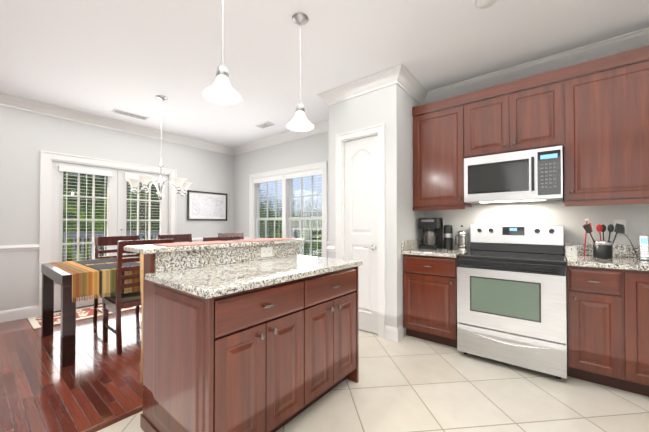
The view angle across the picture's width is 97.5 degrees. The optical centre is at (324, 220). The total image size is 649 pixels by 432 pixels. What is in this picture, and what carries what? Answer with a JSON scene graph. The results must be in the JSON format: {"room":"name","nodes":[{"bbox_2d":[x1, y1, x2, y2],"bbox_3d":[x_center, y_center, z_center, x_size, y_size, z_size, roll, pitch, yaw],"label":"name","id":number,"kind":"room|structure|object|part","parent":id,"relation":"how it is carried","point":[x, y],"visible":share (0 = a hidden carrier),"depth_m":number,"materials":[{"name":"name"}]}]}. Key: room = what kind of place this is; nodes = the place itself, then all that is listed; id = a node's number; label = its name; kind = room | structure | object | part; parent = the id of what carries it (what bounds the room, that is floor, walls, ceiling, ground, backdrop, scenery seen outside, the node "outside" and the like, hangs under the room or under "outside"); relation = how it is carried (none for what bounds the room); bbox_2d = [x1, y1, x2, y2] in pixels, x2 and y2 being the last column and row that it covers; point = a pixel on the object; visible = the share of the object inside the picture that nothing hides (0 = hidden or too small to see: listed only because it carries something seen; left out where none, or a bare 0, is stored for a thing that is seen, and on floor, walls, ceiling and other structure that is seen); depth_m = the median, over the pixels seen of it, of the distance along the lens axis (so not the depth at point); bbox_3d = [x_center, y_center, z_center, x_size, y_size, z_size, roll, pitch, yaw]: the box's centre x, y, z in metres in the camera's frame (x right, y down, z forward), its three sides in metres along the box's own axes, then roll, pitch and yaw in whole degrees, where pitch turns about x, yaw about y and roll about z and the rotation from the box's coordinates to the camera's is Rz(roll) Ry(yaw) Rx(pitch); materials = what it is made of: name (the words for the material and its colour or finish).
{"room":"kitchen","nodes":[
{"label":"kitchen","id":0,"kind":"room"},
{"bbox_2d":[0,303,142,431],"bbox_3d":[-2.763,1.262,2.451,3.270,0.100,6.780,0,-1,39],"label":"floor","id":1,"kind":"structure","parent":0,"point":[42,389],"depth_m":2.20,"materials":[{"name":"brown wood"}]},
{"bbox_2d":[27,305,140,328],"bbox_3d":[-3.028,1.223,3.972,0.585,0.008,1.500,0,-1,39],"label":"rug","id":2,"kind":"object","parent":1,"relation":"on","point":[81,314],"visible":0.43,"depth_m":3.66,"materials":[{"name":"fabric"}]},
{"bbox_2d":[41,256,139,366],"bbox_3d":[-1.980,0.843,3.456,1.100,0.760,1.960,0,-1,39],"label":"dining table","id":3,"kind":"object","parent":1,"relation":"on","point":[51,273],"visible":0.42,"depth_m":2.41,"materials":[{"name":"brown wood"}]},
{"bbox_2d":[50,258,140,301],"bbox_3d":[-2.124,0.576,3.280,1.108,0.248,1.380,0,-1,39],"label":"table runner","id":4,"kind":"object","parent":3,"relation":"on","point":[92,277],"visible":0.65,"depth_m":2.60,"materials":[{"name":"fabric"}]},
{"bbox_2d":[83,405,142,431],"bbox_3d":[-1.490,1.195,1.432,0.052,0.012,6.500,0,-1,39],"label":"threshold","id":5,"kind":"object","parent":1,"relation":"on","point":[96,428],"depth_m":1.71,"materials":[{"name":"brown wood"}]},
{"bbox_2d":[93,235,139,330],"bbox_3d":[-2.468,0.708,3.496,0.495,1.035,0.490,0,-1,39],"label":"chair","id":6,"kind":"object","parent":1,"relation":"on","point":[106,240],"visible":0.15,"depth_m":3.53,"materials":[{"name":"brown wood"}]},
{"bbox_2d":[102,239,173,354],"bbox_3d":[-1.899,0.701,2.912,0.495,1.035,0.490,0,-1,39],"label":"chair","id":7,"kind":"object","parent":1,"relation":"on","point":[117,302],"visible":0.5,"depth_m":2.68,"materials":[{"name":"brown wood"}]},
{"bbox_2d":[140,253,143,382],"bbox_3d":[-1.108,0.717,2.175,0.566,0.988,0.440,-1,-1,43],"label":"panel","id":8,"kind":"object","parent":1,"relation":"on","point":[141,288],"visible":0.12,"depth_m":2.12,"materials":[{"name":"brown wood"}]},
{"bbox_2d":[156,234,191,241],"bbox_3d":[-2.027,0.714,4.046,0.495,1.035,0.490,0,-1,39],"label":"chair","id":9,"kind":"object","parent":1,"relation":"on","point":[182,237],"visible":0.04,"depth_m":4.21,"materials":[{"name":"brown wood"}]},
{"bbox_2d":[203,236,240,240],"bbox_3d":[-1.392,0.708,3.544,0.495,1.035,0.490,0,-1,39],"label":"chair","id":10,"kind":"object","parent":1,"relation":"on","point":[221,238],"visible":0.12,"depth_m":3.39,"materials":[{"name":"brown wood"}]},
{"bbox_2d":[218,232,243,239],"bbox_3d":[-1.439,0.722,4.780,0.495,1.035,0.490,0,-1,39],"label":"chair","id":11,"kind":"object","parent":1,"relation":"on","point":[230,234],"visible":0.06,"depth_m":4.89,"materials":[{"name":"brown wood"}]},
{"bbox_2d":[0,105,233,310],"bbox_3d":[-3.984,-0.148,3.446,0.140,2.740,6.780,0,-1,39],"label":"wall","id":12,"kind":"structure","parent":0,"point":[26,137],"depth_m":3.72,"materials":[{"name":"white paint"}]},
{"bbox_2d":[0,305,38,322],"bbox_3d":[-4.813,1.141,2.273,0.016,0.138,3.595,0,-1,39],"label":"baseboard","id":13,"kind":"structure","parent":12,"relation":"attached to","point":[31,311],"depth_m":3.54,"materials":[{"name":"white wood"}]},
{"bbox_2d":[0,244,39,250],"bbox_3d":[-4.819,0.320,2.267,0.026,0.070,3.625,0,-1,39],"label":"trim","id":14,"kind":"structure","parent":12,"relation":"attached to","point":[37,247],"depth_m":3.54,"materials":[{"name":"white wood"}]},
{"bbox_2d":[51,161,117,310],"bbox_3d":[-3.438,0.210,4.104,0.045,2.014,0.741,0,-1,39],"label":"french door","id":15,"kind":"structure","parent":12,"relation":"in","point":[57,207],"depth_m":4.02,"materials":[{"name":"white wood"}]},
{"bbox_2d":[58,165,111,285],"bbox_3d":[-3.401,0.062,4.065,0.056,1.624,0.590,0,-1,39],"label":"door blind","id":16,"kind":"object","parent":12,"relation":"attached to","point":[64,168],"visible":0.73,"depth_m":4.04,"materials":[{"name":"white plastic"}]},
{"bbox_2d":[39,150,176,315],"bbox_3d":[-3.204,0.163,4.394,0.166,2.140,1.710,0,-1,39],"label":"door frame","id":17,"kind":"structure","parent":12,"relation":"attached to","point":[47,158],"depth_m":3.78,"materials":[{"name":"white wood"}]},
{"bbox_2d":[0,93,231,154],"bbox_3d":[-3.853,-1.455,3.432,0.100,0.125,6.380,0,-1,39],"label":"crown molding","id":18,"kind":"structure","parent":12,"relation":"attached to","point":[6,100],"depth_m":4.15,"materials":[{"name":"white wood"}]},
{"bbox_2d":[117,169,168,254],"bbox_3d":[-2.939,0.217,4.666,0.120,2.014,0.753,0,-1,39],"label":"french door","id":19,"kind":"structure","parent":12,"relation":"in","point":[122,184],"depth_m":4.61,"materials":[{"name":"white wood"}]},
{"bbox_2d":[124,173,165,254],"bbox_3d":[-2.925,0.069,4.658,0.056,1.624,0.590,0,-1,39],"label":"door blind","id":20,"kind":"object","parent":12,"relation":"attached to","point":[128,175],"visible":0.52,"depth_m":4.62,"materials":[{"name":"white plastic"}]},
{"bbox_2d":[176,238,202,242],"bbox_3d":[-2.247,0.354,5.474,0.026,0.070,1.155,0,-1,39],"label":"trim","id":21,"kind":"structure","parent":12,"relation":"attached to","point":[193,239],"depth_m":5.30,"materials":[{"name":"white"}]},
{"bbox_2d":[187,190,226,220],"bbox_3d":[-2.238,-0.281,5.489,0.025,0.550,0.810,0,-1,39],"label":"picture frame","id":22,"kind":"object","parent":12,"relation":"attached to","point":[206,206],"visible":1,"depth_m":5.46,"materials":[{"name":"black"}]},
{"bbox_2d":[0,0,648,147],"bbox_3d":[-0.914,-1.594,1.000,8.010,0.100,6.780,0,-1,39],"label":"ceiling","id":23,"kind":"structure","parent":0,"point":[103,58],"depth_m":2.51,"materials":[{"name":"white paint"}]},
{"bbox_2d":[111,108,149,119],"bbox_3d":[-2.746,-1.506,4.045,0.170,0.009,0.420,0,-1,39],"label":"ceiling vent","id":24,"kind":"object","parent":23,"relation":"in","point":[129,114],"visible":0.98,"depth_m":4.03,"materials":[{"name":"white metal"}]},
{"bbox_2d":[125,95,192,199],"bbox_3d":[-1.986,-0.882,3.515,0.742,1.270,0.715,0,-1,39],"label":"chandelier","id":25,"kind":"object","parent":23,"relation":"hanging from","point":[159,184],"visible":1,"depth_m":3.43,"materials":[{"name":"white glass"}]},
{"bbox_2d":[203,0,240,103],"bbox_3d":[-0.587,-1.126,1.643,0.208,0.823,0.208,0,-1,39],"label":"pendant light","id":26,"kind":"object","parent":23,"relation":"hanging from","point":[221,90],"visible":1,"depth_m":1.64,"materials":[{"name":"white glass"}]},
{"bbox_2d":[255,121,275,128],"bbox_3d":[-0.929,-1.502,4.472,0.320,0.009,0.170,0,-1,39],"label":"ceiling vent","id":27,"kind":"object","parent":23,"relation":"in","point":[267,124],"visible":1,"depth_m":4.47,"materials":[{"name":"white metal"}]},
{"bbox_2d":[286,13,313,130],"bbox_3d":[-0.184,-1.120,2.153,0.208,0.823,0.208,0,-1,39],"label":"pendant light","id":28,"kind":"object","parent":23,"relation":"hanging from","point":[299,122],"visible":1,"depth_m":2.14,"materials":[{"name":"white glass"}]},
{"bbox_2d":[475,0,496,8],"bbox_3d":[1.118,-1.516,1.959,0.144,0.035,0.144,0,-1,39],"label":"smoke detector","id":29,"kind":"object","parent":23,"relation":"attached to","point":[482,4],"visible":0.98,"depth_m":1.97,"materials":[{"name":"white plastic"}]},
{"bbox_2d":[97,329,648,431],"bbox_3d":[0.362,1.235,-0.053,4.740,0.100,6.780,0,-1,39],"label":"floor","id":30,"kind":"structure","parent":0,"point":[406,383],"depth_m":1.91,"materials":[{"name":"beige tile"}]},
{"bbox_2d":[140,253,358,431],"bbox_3d":[-0.400,0.697,1.891,0.772,1.018,1.211,0,-1,39],"label":"kitchen island","id":31,"kind":"object","parent":30,"relation":"on","point":[273,358],"visible":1,"depth_m":1.46,"materials":[{"name":"brown wood"}]},
{"bbox_2d":[124,239,304,253],"bbox_3d":[-0.705,0.173,2.156,0.325,0.030,1.298,0,-1,39],"label":"island countertop","id":32,"kind":"structure","parent":31,"relation":"on","point":[146,249],"depth_m":1.79,"materials":[{"name":"stone"}]},
{"bbox_2d":[152,240,240,245],"bbox_3d":[-0.872,0.153,1.960,0.250,0.004,0.480,0,-1,39],"label":"placemat","id":33,"kind":"object","parent":32,"relation":"on","point":[202,242],"depth_m":1.90,"materials":[{"name":"brown"}]},
{"bbox_2d":[241,238,294,241],"bbox_3d":[-0.497,0.158,2.428,0.250,0.004,0.480,0,-1,39],"label":"placemat","id":34,"kind":"object","parent":32,"relation":"on","point":[263,239],"depth_m":2.38,"materials":[{"name":"brown"}]},
{"bbox_2d":[155,243,297,271],"bbox_3d":[-0.605,0.245,2.074,0.020,0.108,1.151,0,-1,39],"label":"backsplash","id":35,"kind":"structure","parent":31,"relation":"attached to","point":[170,261],"depth_m":1.90,"materials":[{"name":"beige stone"}]},
{"bbox_2d":[261,247,272,256],"bbox_3d":[-0.454,0.244,2.239,0.008,0.072,0.116,0,-1,39],"label":"outlet","id":36,"kind":"object","parent":35,"relation":"attached to","point":[266,251],"visible":1,"depth_m":2.24,"materials":[{"name":"white plastic"}]},
{"bbox_2d":[145,255,362,298],"bbox_3d":[-0.357,0.315,1.870,0.661,0.035,1.248,0,-1,39],"label":"island countertop","id":37,"kind":"structure","parent":31,"relation":"on","point":[206,282],"depth_m":1.59,"materials":[{"name":"stone"}]},
{"bbox_2d":[401,239,470,347],"bbox_3d":[1.202,0.713,3.030,0.535,1.010,0.641,0,-1,39],"label":"base cabinet","id":38,"kind":"object","parent":30,"relation":"on","point":[429,298],"depth_m":2.81,"materials":[{"name":"brown wood"}]},
{"bbox_2d":[419,218,442,248],"bbox_3d":[1.200,0.138,3.234,0.200,0.345,0.251,0,-1,39],"label":"coffee maker","id":39,"kind":"object","parent":38,"relation":"on","point":[432,233],"visible":1,"depth_m":3.18,"materials":[{"name":"black plastic"}]},
{"bbox_3d":[1.204,0.277,3.037,0.535,0.137,0.635,0,-1,39],"label":"left base cabinet top","id":40,"kind":"part","parent":38,"relation":"part of","materials":[{"name":"beige stone"}]},
{"bbox_2d":[443,225,452,248],"bbox_3d":[1.377,0.177,3.175,0.100,0.265,0.098,0,-1,39],"label":"grinder","id":41,"kind":"object","parent":38,"relation":"on","point":[448,238],"visible":1,"depth_m":3.14,"materials":[{"name":"black plastic"}]},
{"bbox_2d":[455,225,466,249],"bbox_3d":[1.471,0.176,3.060,0.096,0.265,0.137,0,-1,39],"label":"press","id":42,"kind":"object","parent":38,"relation":"on","point":[461,244],"visible":1,"depth_m":3.04,"materials":[{"name":"silver metal"}]},
{"bbox_2d":[456,225,566,378],"bbox_3d":[1.676,0.625,2.567,0.762,1.175,0.718,0,-1,39],"label":"range","id":43,"kind":"object","parent":30,"relation":"on","point":[544,239],"depth_m":2.34,"materials":[{"name":"silver metal"}]},
{"bbox_3d":[1.653,0.326,2.542,0.762,0.050,0.559,0,-1,39],"label":"range top","id":44,"kind":"part","parent":43,"relation":"part of","materials":[{"name":"black glass"}]},
{"bbox_2d":[564,243,648,396],"bbox_3d":[2.408,0.703,2.063,1.008,1.010,0.641,0,-1,39],"label":"base cabinet","id":45,"kind":"object","parent":30,"relation":"on","point":[608,327],"depth_m":2.03,"materials":[{"name":"brown wood"}]},
{"bbox_2d":[566,246,576,255],"bbox_3d":[2.135,0.260,2.464,0.072,0.085,0.041,0,-1,39],"label":"electrical outlet","id":46,"kind":"object","parent":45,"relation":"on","point":[571,250],"visible":1,"depth_m":2.45,"materials":[{"name":"white plastic"}]},
{"bbox_2d":[583,219,623,258],"bbox_3d":[2.290,0.140,2.349,0.252,0.323,0.190,0,-1,39],"label":"utensil crock","id":47,"kind":"object","parent":45,"relation":"on","point":[603,249],"visible":1,"depth_m":2.29,"materials":[{"name":"black plastic"}]},
{"bbox_3d":[2.410,0.266,2.070,1.008,0.137,0.635,0,-1,39],"label":"right base cabinet top","id":48,"kind":"part","parent":45,"relation":"part of","materials":[{"name":"beige stone"}]},
{"bbox_2d":[637,236,648,259],"bbox_3d":[2.457,0.207,2.188,0.083,0.185,0.084,0,-1,39],"label":"cordless phone","id":49,"kind":"object","parent":45,"relation":"on","point":[643,248],"visible":1,"depth_m":2.19,"materials":[{"name":"white plastic"}]},
{"bbox_2d":[329,83,422,335],"bbox_3d":[0.623,-0.148,3.444,0.870,2.740,0.740,0,-1,39],"label":"wall","id":50,"kind":"structure","parent":0,"point":[390,106],"depth_m":3.01,"materials":[{"name":"white paint"}]},
{"bbox_2d":[336,123,385,338],"bbox_3d":[0.415,0.105,3.187,0.625,2.230,0.136,0,-1,39],"label":"door frame","id":51,"kind":"structure","parent":50,"relation":"attached to","point":[366,132],"depth_m":2.99,"materials":[{"name":"white wood"}]},
{"bbox_2d":[345,135,377,333],"bbox_3d":[0.397,0.144,3.173,0.457,2.127,0.090,0,-1,39],"label":"pantry door","id":52,"kind":"structure","parent":50,"relation":"in","point":[361,199],"depth_m":3.16,"materials":[{"name":"white wood"}]},
{"bbox_2d":[317,63,407,105],"bbox_3d":[0.360,-1.459,3.130,1.070,0.125,0.100,0,-1,39],"label":"crown molding","id":53,"kind":"structure","parent":50,"relation":"attached to","point":[404,79],"depth_m":3.05,"materials":[{"name":"white wood"}]},
{"bbox_2d":[400,71,427,104],"bbox_3d":[0.967,-1.459,3.112,0.100,0.125,0.630,0,-1,39],"label":"crown molding","id":54,"kind":"structure","parent":50,"relation":"attached to","point":[414,88],"depth_m":3.16,"materials":[{"name":"white wood"}]},
{"bbox_2d":[233,59,648,257],"bbox_3d":[1.218,-0.147,3.531,7.870,2.740,0.140,0,-1,39],"label":"wall","id":55,"kind":"structure","parent":0,"point":[311,149],"depth_m":3.03,"materials":[{"name":"white paint"}]},
{"bbox_2d":[232,120,328,154],"bbox_3d":[-0.675,-1.439,4.909,2.970,0.125,0.100,0,-1,39],"label":"crown molding","id":56,"kind":"structure","parent":55,"relation":"attached to","point":[321,127],"depth_m":4.97,"materials":[{"name":"white"}]},
{"bbox_2d":[249,161,327,256],"bbox_3d":[-0.674,-0.031,5.014,1.960,1.760,0.190,0,-1,39],"label":"window","id":57,"kind":"structure","parent":55,"relation":"in","point":[309,219],"depth_m":4.92,"materials":[{"name":"white wood"}]},
{"bbox_2d":[256,180,281,238],"bbox_3d":[-1.001,-0.037,5.323,0.801,1.520,0.062,0,-1,39],"label":"window","id":58,"kind":"structure","parent":57,"relation":"attached to","point":[263,218],"depth_m":5.40,"materials":[{"name":"white wood"}]},
{"bbox_2d":[253,175,281,238],"bbox_3d":[-1.041,-0.041,5.272,0.820,1.517,0.056,0,-1,39],"label":"window blind","id":59,"kind":"object","parent":58,"relation":"attached to","point":[267,179],"visible":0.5,"depth_m":5.27,"materials":[{"name":"white plastic"}]},
{"bbox_2d":[286,169,321,256],"bbox_3d":[-0.344,-0.047,4.713,0.820,1.517,0.056,0,-1,39],"label":"window blind","id":60,"kind":"object","parent":57,"relation":"attached to","point":[305,174],"visible":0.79,"depth_m":4.70,"materials":[{"name":"white plastic"}]},
{"bbox_2d":[326,244,335,251],"bbox_3d":[0.264,0.335,3.709,0.026,0.070,0.766,0,-1,39],"label":"trim","id":61,"kind":"structure","parent":55,"relation":"attached to","point":[329,248],"depth_m":3.38,"materials":[{"name":"white"}]},
{"bbox_2d":[412,94,471,208],"bbox_3d":[1.302,-0.716,3.167,0.536,1.129,0.327,0,-1,39],"label":"upper cabinet","id":62,"kind":"object","parent":55,"relation":"attached to","point":[438,136],"depth_m":3.03,"materials":[{"name":"brown wood"}]},
{"bbox_2d":[464,68,567,157],"bbox_3d":[1.811,-0.957,2.761,0.770,0.655,0.327,0,-1,39],"label":"upper cabinet","id":63,"kind":"object","parent":55,"relation":"attached to","point":[536,117],"depth_m":2.60,"materials":[{"name":"brown wood"}]},
{"bbox_2d":[464,146,562,203],"bbox_3d":[1.778,-0.399,2.713,0.746,0.433,0.431,0,-1,39],"label":"over-the-range microwave","id":64,"kind":"object","parent":63,"relation":"attached to","point":[534,175],"visible":1,"depth_m":2.54,"materials":[{"name":"silver metal"}]},
{"bbox_2d":[424,27,648,103],"bbox_3d":[2.590,-1.468,2.291,3.660,0.125,0.100,0,-1,39],"label":"crown molding","id":65,"kind":"structure","parent":55,"relation":"attached to","point":[639,38],"depth_m":2.67,"materials":[{"name":"white wood"}]},
{"bbox_2d":[562,45,648,204],"bbox_3d":[2.340,-0.725,2.335,0.585,1.129,0.327,0,-1,39],"label":"upper cabinet","id":66,"kind":"object","parent":55,"relation":"attached to","point":[595,126],"depth_m":2.22,"materials":[{"name":"brown wood"}]},
{"bbox_2d":[614,219,636,254],"bbox_3d":[2.509,0.135,2.376,0.128,0.294,0.040,0,-1,39],"label":"outlet","id":67,"kind":"object","parent":55,"relation":"attached to","point":[622,222],"visible":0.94,"depth_m":2.39,"materials":[{"name":"white plastic"}]},
{"label":"outside","id":68,"kind":"structure","parent":0,"visible":0},
{"bbox_2d":[62,172,321,261],"bbox_3d":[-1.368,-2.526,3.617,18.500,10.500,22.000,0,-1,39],"label":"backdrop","id":69,"kind":"structure","parent":68,"point":[103,189],"depth_m":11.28,"materials":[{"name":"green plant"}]},
{"bbox_3d":[-3.893,1.323,5.600,2.428,0.125,8.000,0,-1,39],"label":"deck","id":70,"kind":"object","parent":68,"visible":0},
{"bbox_2d":[63,230,158,261],"bbox_3d":[-4.722,0.748,6.273,0.140,1.040,8.003,0,-1,39],"label":"rail","id":71,"kind":"object","parent":70,"relation":"on","point":[83,234],"depth_m":5.99,"materials":[{"name":"grey wood"}]},
{"bbox_3d":[2.125,1.820,7.847,18.400,0.100,7.758,0,-1,39],"label":"ground","id":72,"kind":"structure","parent":68,"visible":0},
{"bbox_2d":[292,228,321,250],"bbox_3d":[1.166,0.952,5.701,5.200,1.570,0.080,0,-1,39],"label":"rail","id":73,"kind":"object","parent":72,"relation":"on","point":[294,231],"depth_m":7.03,"materials":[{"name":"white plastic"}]}
]}

